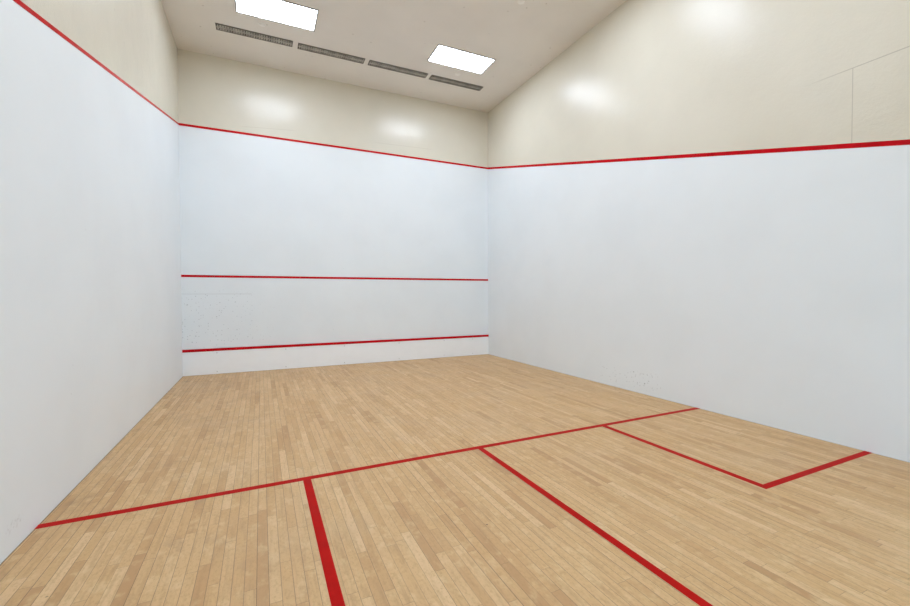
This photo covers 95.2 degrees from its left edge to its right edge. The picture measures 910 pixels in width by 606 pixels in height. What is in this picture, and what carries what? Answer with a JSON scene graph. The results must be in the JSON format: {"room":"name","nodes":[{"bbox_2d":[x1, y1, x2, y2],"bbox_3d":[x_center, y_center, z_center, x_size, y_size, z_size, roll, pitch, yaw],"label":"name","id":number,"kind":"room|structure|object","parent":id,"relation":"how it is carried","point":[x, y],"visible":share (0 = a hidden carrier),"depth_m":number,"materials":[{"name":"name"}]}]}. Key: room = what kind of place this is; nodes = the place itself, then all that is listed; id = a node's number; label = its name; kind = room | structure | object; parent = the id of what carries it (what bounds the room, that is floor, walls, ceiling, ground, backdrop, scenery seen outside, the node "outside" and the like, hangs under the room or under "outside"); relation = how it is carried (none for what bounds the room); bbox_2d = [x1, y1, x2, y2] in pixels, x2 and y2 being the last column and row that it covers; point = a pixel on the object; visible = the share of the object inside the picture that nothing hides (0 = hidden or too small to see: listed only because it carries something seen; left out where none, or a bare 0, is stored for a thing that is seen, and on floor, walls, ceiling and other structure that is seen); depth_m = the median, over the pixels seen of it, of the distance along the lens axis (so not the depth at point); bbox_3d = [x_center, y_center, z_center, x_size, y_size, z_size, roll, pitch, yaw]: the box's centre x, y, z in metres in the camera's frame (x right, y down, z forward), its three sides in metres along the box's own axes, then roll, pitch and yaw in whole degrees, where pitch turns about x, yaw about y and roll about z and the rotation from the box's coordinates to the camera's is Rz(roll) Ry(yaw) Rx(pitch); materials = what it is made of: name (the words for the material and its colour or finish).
{"room":"squash court","nodes":[
{"label":"squash court","id":0,"kind":"room"},
{"bbox_2d":[0,0,182,563],"bbox_3d":[-2.982,-1.542,3.099,0.120,5.925,9.750,-1,1,-25],"label":"wall","id":1,"kind":"structure","parent":0,"point":[91,301],"depth_m":3.33,"materials":[{"name":"white paint"}]},
{"bbox_2d":[13,0,178,124],"bbox_3d":[-2.928,-1.995,3.115,0.002,2.353,9.747,-1,1,-25],"label":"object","id":2,"kind":"object","parent":1,"relation":"attached to","point":[18,2],"visible":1,"depth_m":3.36,"materials":[{"name":"red paint"}]},
{"bbox_2d":[177,49,487,374],"bbox_3d":[-2.113,-1.664,8.948,6.400,5.935,0.120,-1,1,-25],"label":"wall","id":3,"kind":"structure","parent":0,"point":[250,205],"depth_m":8.59,"materials":[{"name":"white paint"}]},
{"bbox_2d":[179,123,487,168],"bbox_3d":[-2.093,-3.270,8.861,6.399,0.043,0.002,-1,1,-25],"label":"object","id":4,"kind":"object","parent":3,"relation":"attached to","point":[180,124],"visible":1,"depth_m":8.55,"materials":[{"name":"red paint"}]},
{"bbox_2d":[181,275,487,280],"bbox_3d":[-2.083,-0.530,8.914,6.399,0.043,0.002,-1,1,-25],"label":"service line","id":5,"kind":"object","parent":3,"relation":"attached to","point":[215,276],"visible":1,"depth_m":8.61,"materials":[{"name":"red paint"}]},
{"bbox_2d":[182,335,488,375],"bbox_3d":[-2.071,1.060,8.933,6.396,0.482,0.028,-1,1,-25],"label":"tin","id":6,"kind":"object","parent":3,"relation":"attached to","point":[271,357],"visible":1,"depth_m":8.63,"materials":[{"name":"white paint"}]},
{"bbox_2d":[161,0,625,112],"bbox_3d":[-0.039,-4.587,4.418,6.640,0.090,9.990,-1,1,-25],"label":"ceiling","id":7,"kind":"structure","parent":0,"point":[522,39],"depth_m":7.18,"materials":[{"name":"paint"}]},
{"bbox_2d":[215,23,292,46],"bbox_3d":[-3.412,-4.576,7.110,1.185,0.016,0.175,-1,1,-25],"label":"ceiling vent","id":8,"kind":"object","parent":7,"relation":"in","point":[221,27],"visible":1,"depth_m":7.09,"materials":[{"name":"grey metal"}]},
{"bbox_2d":[235,0,318,30],"bbox_3d":[-2.783,-4.569,6.505,1.171,0.011,0.571,-1,1,-25],"label":"recessed light","id":9,"kind":"object","parent":7,"relation":"in","point":[280,11],"visible":1,"depth_m":6.52,"materials":[{"name":"white plastic"}]},
{"bbox_2d":[297,43,364,63],"bbox_3d":[-2.265,-4.593,7.661,1.185,0.016,0.175,-1,1,-25],"label":"ceiling vent","id":10,"kind":"object","parent":7,"relation":"in","point":[301,46],"visible":1,"depth_m":7.65,"materials":[{"name":"grey metal"}]},
{"bbox_2d":[368,60,427,77],"bbox_3d":[-1.114,-4.610,8.203,1.185,0.016,0.175,-1,1,-25],"label":"ceiling vent","id":11,"kind":"object","parent":7,"relation":"in","point":[371,62],"visible":1,"depth_m":8.19,"materials":[{"name":"grey metal"}]},
{"bbox_2d":[429,75,482,90],"bbox_3d":[0.033,-4.627,8.749,1.185,0.016,0.175,-1,1,-25],"label":"ceiling vent","id":12,"kind":"object","parent":7,"relation":"in","point":[432,77],"visible":1,"depth_m":8.73,"materials":[{"name":"grey metal"}]},
{"bbox_2d":[427,44,495,73],"bbox_3d":[0.121,-4.612,7.896,1.171,0.011,0.571,-1,1,-25],"label":"recessed light","id":13,"kind":"object","parent":7,"relation":"in","point":[443,55],"visible":1,"depth_m":7.87,"materials":[{"name":"white plastic"}]},
{"bbox_2d":[0,354,909,605],"bbox_3d":[-0.016,1.442,4.534,6.640,0.120,9.990,-1,1,-25],"label":"floor","id":14,"kind":"structure","parent":0,"point":[455,529],"depth_m":2.94,"materials":[{"name":"brown wood"}]},
{"bbox_2d":[303,479,344,605],"bbox_3d":[-1.554,1.431,2.224,1.660,0.002,1.655,-1,1,-25],"label":"service box line","id":15,"kind":"object","parent":14,"relation":"on","point":[333,586],"visible":1,"depth_m":2.39,"materials":[{"name":"red paint"}]},
{"bbox_2d":[35,407,699,528],"bbox_3d":[0.231,1.390,4.002,6.399,0.002,0.060,-1,1,-25],"label":"short line","id":16,"kind":"object","parent":14,"relation":"on","point":[88,517],"visible":1,"depth_m":3.35,"materials":[{"name":"red paint"}]},
{"bbox_2d":[479,448,712,605],"bbox_3d":[1.144,1.425,2.045,0.054,0.002,4.258,-1,1,-25],"label":"half court line","id":17,"kind":"object","parent":14,"relation":"on","point":[684,590],"visible":1,"depth_m":2.48,"materials":[{"name":"red paint"}]},
{"bbox_2d":[603,426,870,488],"bbox_3d":[2.742,1.376,4.226,1.660,0.002,1.655,-1,1,-25],"label":"box","id":18,"kind":"object","parent":14,"relation":"on","point":[863,453],"visible":1,"depth_m":3.53,"materials":[{"name":"red paint"}]},
{"bbox_2d":[488,0,909,461],"bbox_3d":[2.927,-1.623,5.853,0.120,5.935,9.750,-1,1,-25],"label":"wall","id":19,"kind":"structure","parent":0,"point":[768,289],"depth_m":5.03,"materials":[{"name":"white paint"}]},
{"bbox_2d":[488,139,909,168],"bbox_3d":[2.870,-2.035,5.818,0.002,2.436,9.747,-1,1,-25],"label":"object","id":20,"kind":"object","parent":19,"relation":"attached to","point":[893,142],"visible":1,"depth_m":4.77,"materials":[{"name":"red paint"}]}
]}

